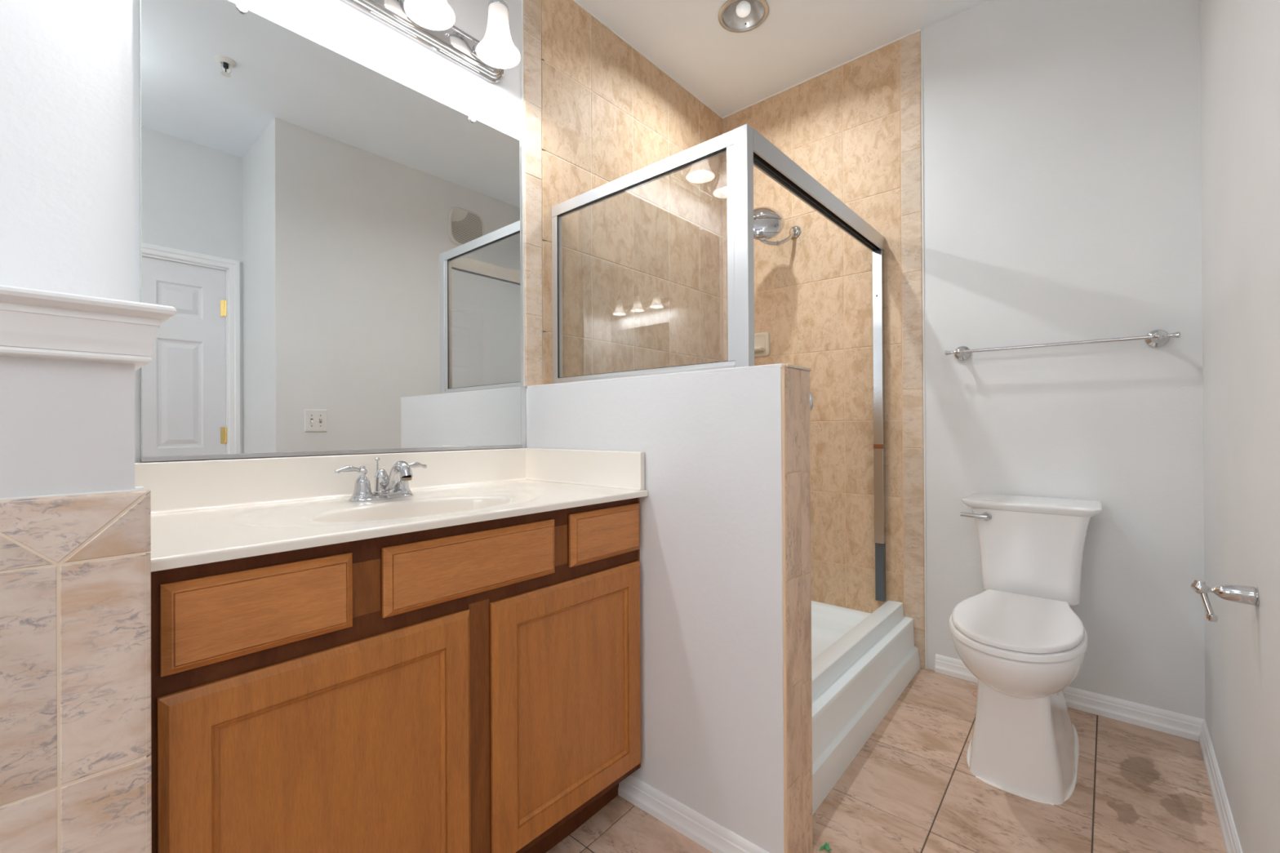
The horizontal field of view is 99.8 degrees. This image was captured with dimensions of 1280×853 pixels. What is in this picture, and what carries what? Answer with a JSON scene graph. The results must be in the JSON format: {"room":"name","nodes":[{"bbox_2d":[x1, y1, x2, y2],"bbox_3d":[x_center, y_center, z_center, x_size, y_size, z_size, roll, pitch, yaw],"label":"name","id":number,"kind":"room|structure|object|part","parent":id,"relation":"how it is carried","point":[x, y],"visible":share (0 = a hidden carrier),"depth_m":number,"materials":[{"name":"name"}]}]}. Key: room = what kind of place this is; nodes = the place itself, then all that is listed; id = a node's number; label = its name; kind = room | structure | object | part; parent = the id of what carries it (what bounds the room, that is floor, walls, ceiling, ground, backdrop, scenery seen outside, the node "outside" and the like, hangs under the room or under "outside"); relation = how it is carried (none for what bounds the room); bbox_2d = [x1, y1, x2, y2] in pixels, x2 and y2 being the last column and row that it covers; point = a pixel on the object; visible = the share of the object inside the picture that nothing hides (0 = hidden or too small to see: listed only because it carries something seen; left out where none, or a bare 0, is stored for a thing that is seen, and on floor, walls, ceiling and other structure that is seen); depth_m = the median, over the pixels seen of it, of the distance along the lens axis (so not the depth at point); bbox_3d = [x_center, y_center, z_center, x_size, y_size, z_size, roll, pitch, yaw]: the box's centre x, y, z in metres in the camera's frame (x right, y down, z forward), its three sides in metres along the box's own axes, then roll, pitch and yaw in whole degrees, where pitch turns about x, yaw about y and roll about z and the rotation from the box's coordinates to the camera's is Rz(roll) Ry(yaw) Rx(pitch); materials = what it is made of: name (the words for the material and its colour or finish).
{"room":"bathroom","nodes":[
{"label":"bathroom","id":0,"kind":"room"},
{"bbox_2d":[0,284,176,852],"bbox_3d":[-1.398,0.542,0.352,0.638,1.410,1.591,0,0,41],"label":"wall","id":1,"kind":"structure","parent":0,"point":[76,772],"depth_m":0.69,"materials":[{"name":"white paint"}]},
{"bbox_3d":[-1.401,-0.123,0.354,0.637,0.080,1.591,0,0,41],"label":"cap moulding","id":2,"kind":"part","parent":1,"relation":"part of","materials":[{"name":"white paint"}]},
{"bbox_2d":[0,0,724,462],"bbox_3d":[-0.928,-0.274,1.470,0.128,3.042,4.337,0,0,41],"label":"wall","id":3,"kind":"structure","parent":0,"point":[642,266],"depth_m":1.97,"materials":[{"name":"white paint"}]},
{"bbox_2d":[134,448,525,514],"bbox_3d":[-0.768,0.134,1.527,0.026,0.112,1.084,0,0,41],"label":"backsplash","id":4,"kind":"structure","parent":3,"relation":"attached to","point":[193,485],"depth_m":1.38,"materials":[{"name":"white stone"}]},
{"bbox_2d":[139,0,522,462],"bbox_3d":[-0.762,-0.484,1.562,0.018,1.120,1.010,0,0,41],"label":"wall mirror","id":5,"kind":"object","parent":3,"relation":"attached to","point":[334,244],"visible":1,"depth_m":1.43,"materials":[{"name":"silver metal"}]},
{"bbox_2d":[339,0,520,84],"bbox_3d":[-0.700,-1.288,1.494,0.212,0.206,0.888,0,0,41],"label":"vanity light","id":6,"kind":"object","parent":3,"relation":"attached to","point":[429,24],"visible":1,"depth_m":1.69,"materials":[{"name":"silver metal"}]},
{"bbox_3d":[-0.603,-1.268,1.548,0.138,0.163,0.138,0,0,41],"label":"lamp shade","id":7,"kind":"part","parent":6,"relation":"part of","materials":[{"name":"white glass"}]},
{"bbox_3d":[-0.603,-1.264,1.548,0.056,0.096,0.056,0,0,41],"label":"bulb","id":8,"kind":"part","parent":6,"relation":"part of","materials":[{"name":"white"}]},
{"bbox_3d":[-0.492,-1.307,1.756,0.113,0.164,0.044,0,0,41],"label":"arm","id":9,"kind":"part","parent":6,"relation":"part of","materials":[{"name":"silver metal"}]},
{"bbox_3d":[-0.452,-1.268,1.722,0.138,0.163,0.138,0,0,41],"label":"lamp shade","id":10,"kind":"part","parent":6,"relation":"part of","materials":[{"name":"white glass"}]},
{"bbox_3d":[-0.452,-1.264,1.722,0.056,0.096,0.056,0,0,41],"label":"bulb","id":11,"kind":"part","parent":6,"relation":"part of","materials":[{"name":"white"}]},
{"bbox_2d":[521,0,926,668],"bbox_3d":[0.397,-0.330,2.137,1.683,2.738,0.007,0,0,-12],"label":"trim","id":12,"kind":"structure","parent":3,"relation":"attached to","point":[522,98],"depth_m":2.31,"materials":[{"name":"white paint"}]},
{"bbox_2d":[572,0,920,118],"bbox_3d":[0.391,-1.697,2.140,0.997,0.006,1.333,0,0,41],"label":"trim","id":13,"kind":"structure","parent":3,"relation":"attached to","point":[575,2],"depth_m":2.53,"materials":[{"name":"white paint"}]},
{"bbox_2d":[525,363,813,852],"bbox_3d":[0.014,0.546,1.682,1.018,1.392,0.167,0,0,41],"label":"wall","id":14,"kind":"structure","parent":0,"point":[725,515],"depth_m":1.42,"materials":[{"name":"white paint"}]},
{"bbox_2d":[574,0,987,117],"bbox_3d":[0.048,-1.753,0.610,2.730,0.100,4.327,0,0,41],"label":"ceiling","id":15,"kind":"structure","parent":0,"point":[797,41],"depth_m":2.35,"materials":[{"name":"paint"}]},
{"bbox_2d":[718,0,768,32],"bbox_3d":[0.426,-1.747,2.222,0.205,0.108,0.205,0,0,41],"label":"recessed light","id":16,"kind":"object","parent":15,"relation":"in","point":[735,15],"visible":1,"depth_m":2.26,"materials":[{"name":"silver metal"}]},
{"bbox_3d":[0.426,-1.717,2.222,0.061,0.046,0.061,0,0,41],"label":"bulb","id":17,"kind":"part","parent":16,"relation":"part of","materials":[{"name":"white glass"}]},
{"bbox_2d":[546,667,1226,852],"bbox_3d":[0.071,1.135,0.596,2.710,0.208,4.327,0,0,41],"label":"floor","id":18,"kind":"structure","parent":0,"point":[911,788],"depth_m":1.54,"materials":[{"name":"brown tile"}]},
{"bbox_2d":[151,497,640,852],"bbox_3d":[-0.557,0.671,1.360,0.558,0.926,1.099,0,0,41],"label":"vanity cabinet","id":19,"kind":"object","parent":18,"relation":"on","point":[475,687],"visible":0.68,"depth_m":1.05,"materials":[{"name":"brown wood"}]},
{"bbox_3d":[-0.614,0.300,0.889,0.018,0.135,0.265,0,0,41],"label":"drawer","id":20,"kind":"part","parent":19,"relation":"part of","materials":[{"name":"brown wood"}]},
{"bbox_3d":[-0.533,0.696,0.977,0.018,0.596,0.509,0,0,41],"label":"cabinet door","id":21,"kind":"part","parent":19,"relation":"part of","materials":[{"name":"brown wood"}]},
{"bbox_2d":[134,448,648,572],"bbox_3d":[-0.556,0.200,1.354,0.574,0.247,1.103,0,0,41],"label":"countertop","id":22,"kind":"structure","parent":19,"relation":"on","point":[203,512],"depth_m":1.33,"materials":[{"name":"white stone"}]},
{"bbox_2d":[334,457,426,502],"bbox_3d":[-0.686,0.138,1.439,0.188,0.109,0.174,0,0,-8],"label":"faucet","id":23,"kind":"object","parent":22,"relation":"on","point":[401,473],"visible":1,"depth_m":1.41,"materials":[{"name":"silver metal"}]},
{"bbox_3d":[-0.746,0.111,1.383,0.017,0.021,0.072,0,0,38],"label":"lever","id":24,"kind":"part","parent":23,"relation":"part of","materials":[{"name":"silver metal"}]},
{"bbox_3d":[-0.726,0.141,1.411,0.047,0.076,0.047,0,0,41],"label":"handle","id":25,"kind":"part","parent":23,"relation":"part of","materials":[{"name":"silver metal"}]},
{"bbox_3d":[-0.711,0.108,1.461,0.012,0.049,0.012,0,0,41],"label":"lift rod","id":26,"kind":"part","parent":23,"relation":"part of","materials":[{"name":"silver metal"}]},
{"bbox_3d":[-0.692,0.185,1.449,0.062,0.016,0.166,0,0,41],"label":"plate","id":27,"kind":"part","parent":23,"relation":"part of","materials":[{"name":"silver metal"}]},
{"bbox_3d":[-0.694,0.147,1.450,0.040,0.066,0.040,0,0,41],"label":"spout","id":28,"kind":"part","parent":23,"relation":"part of","materials":[{"name":"silver metal"}]},
{"bbox_3d":[-0.638,0.130,1.409,0.131,0.083,0.031,0,0,36],"label":"spout","id":29,"kind":"part","parent":23,"relation":"part of","materials":[{"name":"silver metal"}]},
{"bbox_3d":[-0.659,0.141,1.487,0.047,0.076,0.047,0,0,41],"label":"handle","id":30,"kind":"part","parent":23,"relation":"part of","materials":[{"name":"silver metal"}]},
{"bbox_3d":[-0.633,0.110,1.511,0.018,0.022,0.073,0,0,41],"label":"lever","id":31,"kind":"part","parent":23,"relation":"part of","materials":[{"name":"silver metal"}]},
{"bbox_3d":[-0.351,0.300,1.190,0.018,0.134,0.422,0,0,41],"label":"drawer","id":32,"kind":"part","parent":19,"relation":"part of","materials":[{"name":"brown wood"}]},
{"bbox_3d":[-0.164,0.695,1.400,0.018,0.596,0.505,0,0,41],"label":"cabinet door","id":33,"kind":"part","parent":19,"relation":"part of","materials":[{"name":"brown wood"}]},
{"bbox_3d":[-0.089,0.295,1.490,0.018,0.136,0.270,0,0,41],"label":"drawer","id":34,"kind":"part","parent":19,"relation":"part of","materials":[{"name":"brown wood"}]},
{"bbox_2d":[819,841,831,852],"bbox_3d":[0.488,1.104,1.416,0.033,0.013,0.026,0,0,23],"label":"scrap","id":35,"kind":"object","parent":18,"relation":"on","point":[826,845],"visible":1,"depth_m":1.41,"materials":[{"name":"green"}]},
{"bbox_2d":[811,600,920,815],"bbox_3d":[0.449,0.958,2.195,0.978,0.367,1.177,0,0,41],"label":"shower pan","id":36,"kind":"object","parent":18,"relation":"on","point":[862,662],"visible":0.29,"depth_m":1.90,"materials":[{"name":"white plastic"}]},
{"bbox_2d":[551,123,885,601],"bbox_3d":[0.382,-0.032,2.230,0.843,1.622,1.210,0,0,41],"label":"shower enclosure","id":37,"kind":"object","parent":36,"relation":"on","point":[745,148],"visible":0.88,"depth_m":1.76,"materials":[{"name":"silver metal"}]},
{"bbox_3d":[-0.028,-0.819,1.801,0.798,0.040,0.026,0,0,41],"label":"rail","id":38,"kind":"part","parent":37,"relation":"part of","materials":[{"name":"silver metal"}]},
{"bbox_3d":[-0.013,-0.167,1.790,0.770,0.034,0.029,0,0,41],"label":"rail","id":39,"kind":"part","parent":37,"relation":"part of","materials":[{"name":"silver metal"}]},
{"bbox_3d":[0.294,-0.498,1.526,0.044,0.691,0.034,0,0,41],"label":"corner post","id":40,"kind":"part","parent":37,"relation":"part of","materials":[{"name":"silver metal"}]},
{"bbox_3d":[0.690,-0.814,1.983,0.044,0.063,1.174,0,0,41],"label":"header rail","id":41,"kind":"part","parent":37,"relation":"part of","materials":[{"name":"silver metal"}]},
{"bbox_3d":[1.060,0.089,2.397,0.041,0.020,0.008,0,0,41],"label":"latch plate","id":42,"kind":"part","parent":37,"relation":"part of","materials":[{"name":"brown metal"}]},
{"bbox_2d":[811,600,871,660],"bbox_3d":[0.380,0.904,2.255,0.794,0.110,1.177,0,0,41],"label":"tray","id":43,"kind":"object","parent":36,"relation":"on","point":[829,623],"depth_m":2.46,"materials":[{"name":"white plastic"}]},
{"bbox_2d":[948,493,1102,805],"bbox_3d":[1.237,0.676,1.751,0.399,0.817,0.791,0,0,41],"label":"toilet","id":44,"kind":"object","parent":18,"relation":"on","point":[1024,642],"visible":1,"depth_m":1.62,"materials":[{"name":"white ceramic"}]},
{"bbox_3d":[1.216,0.325,1.966,0.083,0.019,0.017,0,0,35],"label":"lever arm","id":45,"kind":"part","parent":44,"relation":"part of","materials":[{"name":"silver metal"}]},
{"bbox_3d":[1.252,0.326,1.950,0.031,0.031,0.024,0,0,41],"label":"flush lever","id":46,"kind":"part","parent":44,"relation":"part of","materials":[{"name":"silver metal"}]},
{"bbox_3d":[1.185,0.713,1.690,0.330,0.170,0.617,0,0,41],"label":"bowl","id":47,"kind":"part","parent":44,"relation":"part of","materials":[{"name":"white ceramic"}]},
{"bbox_3d":[1.159,0.591,1.662,0.326,0.020,0.550,0,0,41],"label":"lid","id":48,"kind":"part","parent":44,"relation":"part of","materials":[{"name":"white plastic"}]},
{"bbox_3d":[1.419,0.455,1.961,0.345,0.313,0.221,0,0,41],"label":"tank","id":49,"kind":"part","parent":44,"relation":"part of","materials":[{"name":"white ceramic"}]},
{"bbox_3d":[1.414,0.282,1.957,0.399,0.032,0.246,0,0,41],"label":"tank lid","id":50,"kind":"part","parent":44,"relation":"part of","materials":[{"name":"white ceramic"}]},
{"bbox_2d":[722,0,1205,719],"bbox_3d":[1.234,-0.283,2.375,1.956,3.042,0.128,0,0,41],"label":"wall","id":51,"kind":"structure","parent":0,"point":[1062,138],"depth_m":2.12,"materials":[{"name":"grey paint"}]},
{"bbox_2d":[754,331,769,356],"bbox_3d":[0.592,-0.428,2.805,0.148,0.124,0.068,0,0,41],"label":"soap dish","id":52,"kind":"object","parent":51,"relation":"attached to","point":[762,340],"visible":0.57,"depth_m":2.79,"materials":[{"name":"beige ceramic"}]},
{"bbox_2d":[754,346,765,352],"bbox_3d":[0.589,-0.398,2.801,0.115,0.021,0.057,0,0,41],"label":"tray","id":53,"kind":"object","parent":52,"relation":"on","point":[757,348],"depth_m":2.77,"materials":[{"name":"beige ceramic"}]},
{"bbox_2d":[753,206,800,245],"bbox_3d":[0.655,-0.970,2.599,0.315,0.183,0.137,0,0,-21],"label":"shower head","id":54,"kind":"object","parent":51,"relation":"attached to","point":[768,222],"visible":0.83,"depth_m":2.53},
{"bbox_3d":[0.661,-0.930,2.636,0.257,0.096,0.043,0,0,-19],"label":"shower arm","id":55,"kind":"part","parent":54,"relation":"part of","materials":[{"name":"silver metal"}]},
{"bbox_2d":[809,391,813,410],"bbox_3d":[0.763,-0.124,2.664,0.168,0.168,0.056,0,0,41],"label":"shower valve","id":56,"kind":"object","parent":51,"relation":"attached to","point":[811,394],"visible":0.06,"depth_m":2.63,"materials":[{"name":"silver metal"}]},
{"bbox_2d":[945,329,1180,360],"bbox_3d":[1.522,-0.300,2.002,0.682,0.064,0.071,0,0,41],"label":"towel bar","id":57,"kind":"object","parent":51,"relation":"attached to","point":[1156,338],"visible":1,"depth_m":1.91,"materials":[{"name":"silver metal"}]},
{"bbox_3d":[1.304,-0.301,2.192,0.060,0.060,0.071,0,0,41],"label":"mounting post","id":58,"kind":"part","parent":57,"relation":"part of","materials":[{"name":"silver metal"}]},
{"bbox_3d":[1.740,-0.299,1.812,0.060,0.060,0.071,0,0,41],"label":"mounting post","id":59,"kind":"part","parent":57,"relation":"part of","materials":[{"name":"silver metal"}]},
{"bbox_2d":[1199,0,1279,852],"bbox_3d":[1.351,-0.287,1.113,0.120,3.042,1.635,0,0,41],"label":"wall","id":60,"kind":"structure","parent":0,"point":[1240,39],"depth_m":1.24,"materials":[{"name":"grey paint"}]},
{"bbox_2d":[934,653,1242,852],"bbox_3d":[1.308,1.042,1.171,0.723,0.163,2.117,0,0,16],"label":"baseboard","id":61,"kind":"structure","parent":60,"relation":"attached to","point":[1183,726],"depth_m":1.83,"materials":[{"name":"white paint"}]},
{"bbox_2d":[1191,579,1259,622],"bbox_3d":[1.247,0.376,1.152,0.098,0.085,0.042,0,0,38],"label":"toilet paper holder","id":62,"kind":"object","parent":60,"relation":"attached to","point":[1249,595],"visible":1,"depth_m":1.14,"materials":[{"name":"silver metal"}]},
{"bbox_3d":[1.224,0.377,1.169,0.026,0.083,0.045,0,0,-13],"label":"pivot arm","id":63,"kind":"part","parent":62,"relation":"part of","materials":[{"name":"silver metal"}]},
{"bbox_3d":[1.250,0.354,1.153,0.095,0.042,0.042,0,0,41],"label":"post","id":64,"kind":"part","parent":62,"relation":"part of","materials":[{"name":"silver metal"}]}
]}

